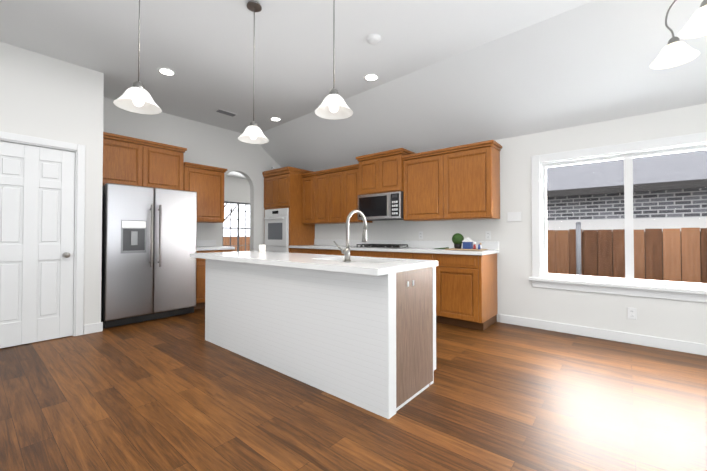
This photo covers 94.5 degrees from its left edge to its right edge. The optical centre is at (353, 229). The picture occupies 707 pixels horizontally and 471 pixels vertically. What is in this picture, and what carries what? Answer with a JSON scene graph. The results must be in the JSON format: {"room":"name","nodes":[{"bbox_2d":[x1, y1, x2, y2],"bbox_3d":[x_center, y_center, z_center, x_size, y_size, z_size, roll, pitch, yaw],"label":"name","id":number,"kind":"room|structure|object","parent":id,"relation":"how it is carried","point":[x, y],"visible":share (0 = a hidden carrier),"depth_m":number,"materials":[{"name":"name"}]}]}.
{"room":"kitchen","nodes":[
{"label":"kitchen","id":0,"kind":"room"},
{"bbox_2d":[0,41,103,334],"bbox_3d":[-4.421,-0.354,2.037,0.120,2.980,4.610,-1,-1,40],"label":"wall","id":1,"kind":"structure","parent":0,"point":[45,96],"depth_m":3.54,"materials":[{"name":"white paint"}]},
{"bbox_2d":[0,141,74,348],"bbox_3d":[-3.272,0.144,3.311,0.112,2.007,0.682,-1,-1,40],"label":"pantry door","id":2,"kind":"structure","parent":1,"relation":"in","point":[37,193],"depth_m":3.35,"materials":[{"name":"white"}]},
{"bbox_2d":[0,131,85,335],"bbox_3d":[-3.312,0.104,3.345,0.138,2.105,0.850,-1,-1,40],"label":"door frame","id":3,"kind":"structure","parent":1,"relation":"attached to","point":[79,150],"depth_m":3.58,"materials":[{"name":"white wood"}]},
{"bbox_2d":[84,322,102,334],"bbox_3d":[-4.364,1.083,1.977,0.016,0.105,4.626,-1,-1,40],"label":"baseboard","id":4,"kind":"structure","parent":1,"relation":"attached to","point":[92,328],"depth_m":3.68,"materials":[{"name":"white"}]},
{"bbox_2d":[103,97,280,250],"bbox_3d":[-2.535,-0.300,5.529,0.120,2.980,3.770,-1,-1,40],"label":"wall","id":5,"kind":"structure","parent":0,"point":[213,146],"depth_m":5.54,"materials":[{"name":"white paint"}]},
{"bbox_2d":[102,132,186,189],"bbox_3d":[-3.001,-0.900,4.595,0.367,0.670,1.119,-1,-1,40],"label":"upper cabinet","id":6,"kind":"object","parent":5,"relation":"attached to","point":[127,160],"visible":0.67,"depth_m":4.47,"materials":[{"name":"brown wood"}]},
{"bbox_2d":[183,162,226,222],"bbox_3d":[-2.443,-0.570,5.258,0.367,0.890,0.679,-1,-1,40],"label":"upper cabinet","id":7,"kind":"object","parent":5,"relation":"attached to","point":[205,183],"visible":0.73,"depth_m":5.17,"materials":[{"name":"brown wood"}]},
{"bbox_2d":[226,171,245,178],"bbox_3d":[-3.018,-1.580,7.521,3.150,0.100,6.240,-1,-1,40],"label":"ceiling","id":8,"kind":"structure","parent":0,"point":[235,174],"depth_m":9.03,"materials":[{"name":"white paint"}]},
{"bbox_2d":[224,176,249,202],"bbox_3d":[-4.181,-0.140,8.470,0.120,2.750,6.240,-1,-1,40],"label":"wall","id":9,"kind":"structure","parent":0,"point":[236,189],"depth_m":9.37,"materials":[{"name":"white paint"}]},
{"bbox_2d":[222,201,249,250],"bbox_3d":[-3.337,-0.050,9.457,0.050,1.500,1.900,-1,-1,40],"label":"room window","id":10,"kind":"structure","parent":9,"relation":"in","point":[237,221],"depth_m":9.44,"materials":[{"name":"grey"}]},
{"bbox_2d":[0,0,593,133],"bbox_3d":[-0.676,-1.928,0.469,9.490,0.120,7.207,-1,-1,40],"label":"ceiling","id":11,"kind":"structure","parent":0,"point":[211,53],"depth_m":3.17,"materials":[{"name":"white paint"}]},
{"bbox_2d":[113,0,161,113],"bbox_3d":[-1.277,-1.288,1.947,0.240,1.115,0.240,-1,-1,40],"label":"pendant light","id":12,"kind":"object","parent":11,"relation":"hanging from","point":[136,97],"visible":1,"depth_m":1.94,"materials":[{"name":"white glass"}]},
{"bbox_2d":[157,67,175,75],"bbox_3d":[-2.141,-1.813,3.745,0.184,0.007,0.184,-1,-1,40],"label":"recessed light","id":13,"kind":"object","parent":11,"relation":"in","point":[166,71],"visible":0.98,"depth_m":3.73,"materials":[{"name":"white"}]},
{"bbox_2d":[214,108,237,116],"bbox_3d":[-1.950,-1.793,5.004,0.150,0.011,0.320,-1,-1,40],"label":"ceiling vent","id":14,"kind":"object","parent":11,"relation":"in","point":[224,112],"visible":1,"depth_m":4.98,"materials":[{"name":"white metal"}]},
{"bbox_2d":[238,0,268,143],"bbox_3d":[-0.808,-1.282,2.650,0.240,1.105,0.240,-1,-1,40],"label":"pendant light","id":15,"kind":"object","parent":11,"relation":"hanging from","point":[252,133],"visible":1,"depth_m":2.64,"materials":[{"name":"white glass"}]},
{"bbox_2d":[270,117,280,120],"bbox_3d":[-1.257,-1.790,5.273,0.184,0.007,0.184,-1,-1,40],"label":"recessed light","id":16,"kind":"object","parent":11,"relation":"in","point":[275,118],"visible":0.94,"depth_m":5.26,"materials":[{"name":"white plastic"}]},
{"bbox_2d":[315,0,352,118],"bbox_3d":[-0.123,-1.291,2.066,0.240,1.105,0.240,-1,-1,40],"label":"pendant light","id":17,"kind":"object","parent":11,"relation":"hanging from","point":[333,105],"visible":1,"depth_m":2.06,"materials":[{"name":"white glass"}]},
{"bbox_2d":[364,73,378,80],"bbox_3d":[0.211,-1.811,3.879,0.184,0.007,0.184,-1,-1,40],"label":"recessed light","id":18,"kind":"object","parent":11,"relation":"in","point":[371,76],"visible":1,"depth_m":3.87,"materials":[{"name":"white plastic"}]},
{"bbox_2d":[367,34,380,44],"bbox_3d":[0.195,-1.809,3.111,0.136,0.036,0.136,-1,-1,40],"label":"smoke detector","id":19,"kind":"object","parent":11,"relation":"attached to","point":[373,39],"visible":1,"depth_m":3.08,"materials":[{"name":"white plastic"}]},
{"bbox_2d":[0,308,706,470],"bbox_3d":[-0.879,1.201,3.010,13.120,0.100,10.920,-1,-1,40],"label":"floor","id":20,"kind":"structure","parent":0,"point":[177,393],"depth_m":2.06,"materials":[{"name":"brown wood"}]},
{"bbox_2d":[101,183,196,328],"bbox_3d":[-2.800,0.317,4.405,0.855,1.712,1.045,-1,-1,40],"label":"fridge","id":21,"kind":"object","parent":20,"relation":"on","point":[149,246],"visible":0.98,"depth_m":4.09,"materials":[{"name":"grey metal"}]},
{"bbox_2d":[194,240,234,309],"bbox_3d":[-2.346,0.674,5.147,0.635,1.020,0.671,-1,-1,40],"label":"base cabinet","id":22,"kind":"object","parent":20,"relation":"on","point":[206,246],"visible":0.21,"depth_m":4.85,"materials":[{"name":"brown wood"}]},
{"bbox_2d":[262,166,314,252],"bbox_3d":[-1.275,0.034,6.316,0.788,2.335,0.694,-1,-1,40],"label":"tall cabinet","id":23,"kind":"object","parent":20,"relation":"on","point":[285,227],"visible":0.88,"depth_m":6.04,"materials":[{"name":"brown wood"}]},
{"bbox_2d":[289,247,304,252],"bbox_3d":[-0.785,0.759,5.955,0.407,0.875,0.602,-1,-1,40],"label":"base cabinet","id":24,"kind":"object","parent":20,"relation":"on","point":[293,249],"depth_m":5.73,"materials":[{"name":"brown wood"}]},
{"bbox_2d":[305,247,320,253],"bbox_3d":[-0.541,0.756,5.751,0.470,0.875,0.602,-1,-1,40],"label":"base cabinet","id":25,"kind":"object","parent":20,"relation":"on","point":[309,250],"depth_m":5.51,"materials":[{"name":"brown wood"}]},
{"bbox_2d":[205,259,437,418],"bbox_3d":[-0.470,0.715,2.950,2.316,0.870,0.640,-1,-1,40],"label":"kitchen island","id":26,"kind":"object","parent":20,"relation":"on","point":[359,331],"depth_m":2.32,"materials":[{"name":"white"}]},
{"bbox_2d":[190,251,437,274],"bbox_3d":[-0.540,0.261,2.969,2.432,0.040,0.790,-1,-1,40],"label":"island countertop","id":27,"kind":"structure","parent":26,"relation":"on","point":[359,265],"depth_m":2.50,"materials":[{"name":"white stone"}]},
{"bbox_2d":[259,245,265,251],"bbox_3d":[-1.033,0.209,3.700,0.072,0.084,0.072,-1,-1,40],"label":"candle","id":28,"kind":"object","parent":27,"relation":"on","point":[262,248],"visible":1,"depth_m":3.67,"materials":[{"name":"white wax"}]},
{"bbox_2d":[333,210,366,261],"bbox_3d":[-0.016,0.041,2.447,0.146,0.382,0.250,-1,-1,40],"label":"faucet","id":29,"kind":"object","parent":27,"relation":"on","point":[346,251],"visible":1,"depth_m":2.35,"materials":[{"name":"silver metal"}]},
{"bbox_2d":[321,251,336,254],"bbox_3d":[-0.275,0.752,5.529,0.469,0.875,0.602,-1,-1,40],"label":"base cabinet","id":30,"kind":"object","parent":20,"relation":"on","point":[322,252],"depth_m":5.24,"materials":[{"name":"brown wood"}]},
{"bbox_2d":[337,251,352,255],"bbox_3d":[-0.007,0.749,5.306,0.469,0.875,0.602,-1,-1,40],"label":"base cabinet","id":31,"kind":"object","parent":20,"relation":"on","point":[338,252],"depth_m":5.07,"materials":[{"name":"brown wood"}]},
{"bbox_2d":[353,251,372,256],"bbox_3d":[0.276,0.745,5.069,0.517,0.875,0.602,-1,-1,40],"label":"base cabinet","id":32,"kind":"object","parent":20,"relation":"on","point":[355,253],"depth_m":4.79,"materials":[{"name":"brown wood"}]},
{"bbox_2d":[373,251,396,257],"bbox_3d":[0.581,0.741,4.815,0.517,0.875,0.602,-1,-1,40],"label":"base cabinet","id":33,"kind":"object","parent":20,"relation":"on","point":[384,254],"depth_m":4.54,"materials":[{"name":"brown wood"}]},
{"bbox_2d":[397,251,416,258],"bbox_3d":[0.844,0.738,4.595,0.417,0.875,0.602,-1,-1,40],"label":"base cabinet","id":34,"kind":"object","parent":20,"relation":"on","point":[400,254],"depth_m":4.33,"materials":[{"name":"brown wood"}]},
{"bbox_2d":[417,255,440,322],"bbox_3d":[1.084,0.735,4.395,0.448,0.875,0.602,-1,-1,40],"label":"base cabinet","id":35,"kind":"object","parent":20,"relation":"on","point":[421,257],"depth_m":4.04,"materials":[{"name":"brown wood"}]},
{"bbox_2d":[441,255,497,330],"bbox_3d":[1.389,0.731,4.141,0.656,0.875,0.602,-1,-1,40],"label":"base cabinet","id":36,"kind":"object","parent":20,"relation":"on","point":[466,288],"depth_m":3.87,"materials":[{"name":"brown wood"}]},
{"bbox_2d":[301,243,498,254],"bbox_3d":[0.349,0.287,4.994,3.388,0.040,0.635,-1,-1,40],"label":"countertop","id":37,"kind":"structure","parent":36,"relation":"on","point":[317,246],"depth_m":4.28,"materials":[{"name":"white stone"}]},
{"bbox_2d":[356,244,409,248],"bbox_3d":[0.410,0.240,4.928,0.730,0.044,0.510,-1,-1,40],"label":"cooktop","id":38,"kind":"object","parent":37,"relation":"in","point":[391,246],"visible":1,"depth_m":4.83,"materials":[{"name":"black metal"}]},
{"bbox_2d":[434,233,487,250],"bbox_3d":[1.367,0.146,4.182,0.591,0.210,0.300,-1,-1,40],"label":"decorative tray","id":39,"kind":"object","parent":37,"relation":"on","point":[458,239],"visible":1,"depth_m":4.14,"materials":[{"name":"multicoloured"}]},
{"bbox_2d":[260,0,706,171],"bbox_3d":[1.784,-1.529,3.411,9.490,0.867,1.515,-1,-1,40],"label":"ceiling","id":40,"kind":"structure","parent":0,"point":[588,63],"depth_m":3.43,"materials":[{"name":"white paint"}]},
{"bbox_2d":[650,0,706,68],"bbox_3d":[2.354,-1.540,2.088,0.669,0.605,0.666,-1,-1,40],"label":"chandelier","id":41,"kind":"object","parent":40,"relation":"hanging from","point":[675,51],"visible":1,"depth_m":2.31,"materials":[{"name":"white glass"}]},
{"bbox_2d":[315,103,706,343],"bbox_3d":[2.231,-0.030,3.924,9.490,2.390,0.120,-1,-1,40],"label":"wall","id":42,"kind":"structure","parent":0,"point":[518,295],"depth_m":3.81,"materials":[{"name":"white paint"}]},
{"bbox_2d":[301,172,316,223],"bbox_3d":[-0.699,-0.558,6.076,0.407,0.892,0.338,-1,-1,40],"label":"upper cabinet","id":43,"kind":"object","parent":42,"relation":"attached to","point":[309,183],"depth_m":5.94,"materials":[{"name":"brown wood"}]},
{"bbox_2d":[317,168,332,223],"bbox_3d":[-0.457,-0.561,5.874,0.469,0.892,0.338,-1,-1,40],"label":"upper cabinet","id":44,"kind":"object","parent":42,"relation":"attached to","point":[324,179],"depth_m":5.69,"materials":[{"name":"brown wood"}]},
{"bbox_2d":[333,168,344,223],"bbox_3d":[-0.190,-0.564,5.652,0.469,0.892,0.338,-1,-1,40],"label":"upper cabinet","id":45,"kind":"object","parent":42,"relation":"attached to","point":[338,173],"depth_m":5.48,"materials":[{"name":"brown wood"}]},
{"bbox_2d":[345,164,372,222],"bbox_3d":[0.052,-0.568,5.449,0.407,0.892,0.338,-1,-1,40],"label":"upper cabinet","id":46,"kind":"object","parent":42,"relation":"attached to","point":[351,198],"depth_m":5.31,"materials":[{"name":"brown wood"}]},
{"bbox_2d":[357,156,384,195],"bbox_3d":[0.372,-0.834,5.160,0.454,0.566,0.378,-1,-1,40],"label":"upper cabinet","id":47,"kind":"object","parent":42,"relation":"attached to","point":[369,167],"depth_m":5.03,"materials":[{"name":"brown wood"}]},
{"bbox_2d":[381,152,412,192],"bbox_3d":[0.629,-0.837,4.946,0.455,0.566,0.378,-1,-1,40],"label":"upper cabinet","id":48,"kind":"object","parent":42,"relation":"attached to","point":[392,163],"depth_m":4.75,"materials":[{"name":"brown wood"}]},
{"bbox_2d":[358,191,402,220],"bbox_3d":[0.476,-0.353,5.016,0.782,0.390,0.455,-1,-1,40],"label":"microwave","id":49,"kind":"object","parent":48,"relation":"attached to","point":[381,206],"visible":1,"depth_m":4.84,"materials":[{"name":"silver metal"}]},
{"bbox_2d":[314,239,498,250],"bbox_3d":[0.546,0.218,5.231,3.388,0.105,0.020,-1,-1,40],"label":"backsplash","id":50,"kind":"structure","parent":42,"relation":"attached to","point":[328,243],"depth_m":5.00,"materials":[{"name":"white tile"}]},
{"bbox_2d":[419,231,422,238],"bbox_3d":[1.002,0.080,4.861,0.070,0.116,0.008,-1,-1,40],"label":"outlet","id":51,"kind":"object","parent":42,"relation":"attached to","point":[420,234],"visible":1,"depth_m":4.86,"materials":[{"name":"white plastic"}]},
{"bbox_2d":[403,148,448,220],"bbox_3d":[1.076,-0.581,4.595,0.671,0.892,0.338,-1,-1,40],"label":"upper cabinet","id":52,"kind":"object","parent":42,"relation":"attached to","point":[426,194],"depth_m":4.44,"materials":[{"name":"brown wood"}]},
{"bbox_2d":[449,140,500,219],"bbox_3d":[1.499,-0.586,4.242,0.671,0.892,0.338,-1,-1,40],"label":"upper cabinet","id":53,"kind":"object","parent":42,"relation":"attached to","point":[461,182],"depth_m":4.05,"materials":[{"name":"brown wood"}]},
{"bbox_2d":[485,231,490,239],"bbox_3d":[1.747,0.070,4.239,0.070,0.116,0.008,-1,-1,40],"label":"outlet","id":54,"kind":"object","parent":42,"relation":"attached to","point":[487,235],"visible":1,"depth_m":4.24,"materials":[{"name":"white plastic"}]},
{"bbox_2d":[507,212,520,221],"bbox_3d":[1.986,-0.163,4.038,0.160,0.116,0.016,-1,-1,40],"label":"switch plate","id":55,"kind":"object","parent":42,"relation":"attached to","point":[513,216],"visible":1,"depth_m":4.04,"materials":[{"name":"white plastic"}]},
{"bbox_2d":[500,314,706,355],"bbox_3d":[3.795,1.091,2.513,5.062,0.105,0.016,-1,-1,40],"label":"baseboard","id":56,"kind":"structure","parent":42,"relation":"attached to","point":[667,344],"depth_m":3.42,"materials":[{"name":"white wood"}]},
{"bbox_2d":[529,132,706,302],"bbox_3d":[2.839,-0.111,3.366,1.840,1.565,0.170,-1,-1,40],"label":"window","id":57,"kind":"structure","parent":42,"relation":"in","point":[629,223],"depth_m":3.41,"materials":[{"name":"white plastic"}]},
{"bbox_2d":[627,307,636,319],"bbox_3d":[2.832,0.850,3.321,0.070,0.116,0.008,-1,-1,40],"label":"outlet","id":58,"kind":"object","parent":42,"relation":"attached to","point":[632,313],"visible":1,"depth_m":3.32,"materials":[{"name":"white plastic"}]},
{"label":"outside","id":59,"kind":"structure","parent":0,"visible":0},
{"bbox_3d":[4.776,1.600,8.783,28.000,0.080,24.000,-1,-1,40],"label":"ground","id":60,"kind":"structure","parent":59,"visible":0},
{"bbox_2d":[224,203,236,220],"bbox_3d":[-4.600,-0.446,11.178,2.542,4.089,2.901,-1,-1,40],"label":"tree","id":61,"kind":"object","parent":60,"relation":"on","point":[231,211],"depth_m":11.56,"materials":[{"name":"grey plant"}]},
{"bbox_2d":[223,236,249,251],"bbox_3d":[-6.055,0.919,11.719,0.020,1.370,7.604,-1,-1,40],"label":"fence","id":62,"kind":"object","parent":60,"relation":"on","point":[226,240],"depth_m":13.27,"materials":[{"name":"brown wood"}]},
{"bbox_2d":[576,222,581,274],"bbox_3d":[3.328,0.689,4.821,0.076,1.620,0.074,-1,-1,40],"label":"post","id":63,"kind":"object","parent":60,"relation":"on","point":[578,248],"depth_m":4.80,"materials":[{"name":"grey metal"}]},
{"bbox_2d":[547,228,706,282],"bbox_3d":[4.825,0.721,3.714,11.587,1.522,0.060,-1,-1,40],"label":"fence","id":64,"kind":"object","parent":60,"relation":"on","point":[604,265],"depth_m":4.46,"materials":[{"name":"brown wood"}]},
{"bbox_2d":[547,150,706,231],"bbox_3d":[9.001,-1.917,7.655,20.000,6.917,7.400,-1,-1,40],"label":"house","id":65,"kind":"structure","parent":60,"relation":"on","point":[591,194],"depth_m":6.36,"materials":[{"name":"grey"}]}
]}

